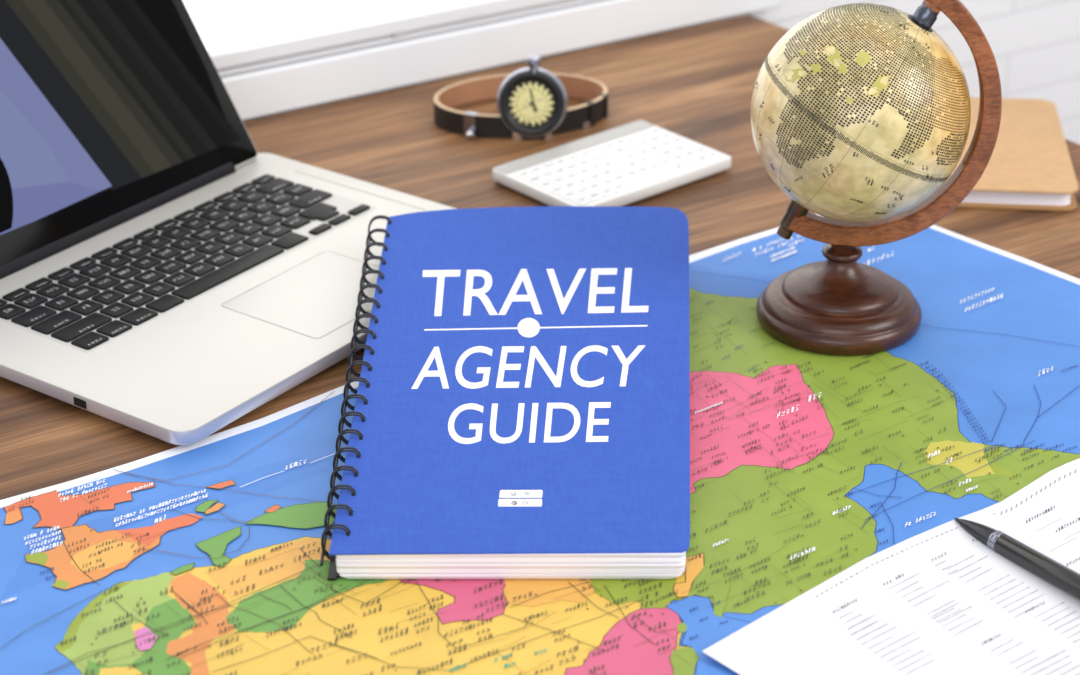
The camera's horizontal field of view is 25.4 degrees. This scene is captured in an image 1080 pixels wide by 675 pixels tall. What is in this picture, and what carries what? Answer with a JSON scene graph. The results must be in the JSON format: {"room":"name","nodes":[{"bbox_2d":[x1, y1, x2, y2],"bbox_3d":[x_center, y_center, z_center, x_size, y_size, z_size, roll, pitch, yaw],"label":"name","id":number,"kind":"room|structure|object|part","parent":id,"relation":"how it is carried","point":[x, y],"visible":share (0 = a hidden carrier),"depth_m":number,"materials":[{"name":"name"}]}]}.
{"room":"office","nodes":[
{"label":"office","id":0,"kind":"room"},
{"bbox_2d":[243,0,1079,144],"bbox_3d":[0.141,-0.635,1.879,3.200,2.240,0.100,-15,30,-28],"label":"wall","id":1,"kind":"structure","parent":0,"point":[1034,44],"depth_m":2.20,"materials":[{"name":"white paint"}]},
{"bbox_2d":[183,0,564,69],"bbox_3d":[-0.410,-0.416,1.528,1.430,0.598,0.017,-15,30,-28],"label":"window","id":2,"kind":"structure","parent":1,"relation":"in","point":[234,33],"depth_m":1.78,"materials":[{"name":"white paint"}]},
{"bbox_3d":[-0.413,-0.407,1.538,1.350,0.543,0.005,-15,30,-28],"label":"pane","id":3,"kind":"part","parent":2,"relation":"part of","materials":[{"name":"white"}]},
{"bbox_2d":[217,0,779,120],"bbox_3d":[-0.410,-0.128,1.672,1.430,0.036,0.018,-15,30,-28],"label":"trim","id":4,"kind":"structure","parent":1,"relation":"attached to","point":[326,79],"depth_m":1.86,"materials":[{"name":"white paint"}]},
{"label":"floor","id":5,"kind":"structure","parent":0,"visible":0},
{"bbox_2d":[0,15,1079,499],"bbox_3d":[0.110,0.449,1.385,1.146,0.740,1.516,-18,32,-32],"label":"table","id":6,"kind":"object","parent":5,"relation":"on","point":[696,83],"visible":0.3,"depth_m":1.71,"materials":[{"name":"brown wood"}]},
{"bbox_2d":[0,0,455,444],"bbox_3d":[-0.237,-0.122,1.496,0.346,0.183,0.336,18,32,32],"label":"laptop","id":7,"kind":"object","parent":6,"relation":"on","point":[164,276],"visible":0.98,"depth_m":1.54,"materials":[{"name":"silver metal"}]},
{"bbox_3d":[-0.333,-0.157,1.549,0.106,0.166,0.321,18,32,32],"label":"screen glass","id":8,"kind":"part","parent":7,"relation":"part of","materials":[{"name":"black glass"}]},
{"bbox_3d":[-0.335,-0.157,1.551,0.110,0.170,0.323,18,32,32],"label":"screen lid","id":9,"kind":"part","parent":7,"relation":"part of","materials":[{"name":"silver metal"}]},
{"bbox_2d":[434,55,607,140],"bbox_3d":[-0.014,-0.191,1.771,0.129,0.062,0.098,0,27,0],"label":"wristwatch","id":10,"kind":"object","parent":6,"relation":"on","point":[532,101],"visible":1,"depth_m":1.74,"materials":[{"name":"black leather"}]},
{"bbox_3d":[-0.005,-0.196,1.726,0.010,0.012,0.010,0,27,0],"label":"crown","id":11,"kind":"part","parent":10,"relation":"part of","materials":[{"name":"silver metal"}]},
{"bbox_3d":[0.032,-0.157,1.766,0.008,0.005,0.006,22,34,37],"label":"plate","id":12,"kind":"part","parent":10,"relation":"part of","materials":[{"name":"brown metal"}]},
{"bbox_2d":[0,214,1079,674],"bbox_3d":[0.035,0.067,1.320,0.827,0.001,0.737,0,27,0],"label":"map","id":13,"kind":"object","parent":6,"relation":"on","point":[202,557],"visible":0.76,"depth_m":1.27,"materials":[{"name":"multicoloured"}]},
{"bbox_2d":[320,206,689,579],"bbox_3d":[-0.009,0.018,1.371,0.203,0.040,0.388,0,27,0],"label":"spiral notebook","id":14,"kind":"object","parent":13,"relation":"on","point":[521,410],"visible":1,"depth_m":1.32,"materials":[{"name":"blue paper"}]},
{"bbox_2d":[750,0,1001,354],"bbox_3d":[0.189,-0.110,1.426,0.129,0.223,0.129,23,34,38],"label":"globe","id":15,"kind":"object","parent":13,"relation":"on","point":[860,113],"visible":1,"depth_m":1.38,"materials":[{"name":"brown wood"}]},
{"bbox_2d":[702,458,1079,674],"bbox_3d":[0.314,0.146,1.157,0.380,0.004,0.308,-20,33,-35],"label":"printed sheet","id":16,"kind":"object","parent":13,"relation":"on","point":[938,600],"visible":0.99,"depth_m":1.18,"materials":[{"name":"white paper"}]},
{"bbox_2d":[954,518,1079,598],"bbox_3d":[0.258,0.117,1.206,0.011,0.017,0.143,-17,31,-30],"label":"pen","id":17,"kind":"object","parent":16,"relation":"on","point":[1017,552],"visible":1,"depth_m":1.22,"materials":[{"name":"black plastic"}]},
{"bbox_2d":[492,120,730,206],"bbox_3d":[0.051,-0.118,1.680,0.144,0.012,0.096,-21,33,-36],"label":"keyboard","id":18,"kind":"object","parent":6,"relation":"on","point":[635,161],"visible":1,"depth_m":1.67,"materials":[{"name":"white plastic"}]},
{"bbox_2d":[946,97,1078,210],"bbox_3d":[0.317,-0.133,1.707,0.113,0.014,0.176,2,27,5],"label":"notebook","id":19,"kind":"object","parent":6,"relation":"on","point":[1029,167],"visible":0.48,"depth_m":1.67,"materials":[{"name":"brown paper"}]}
]}

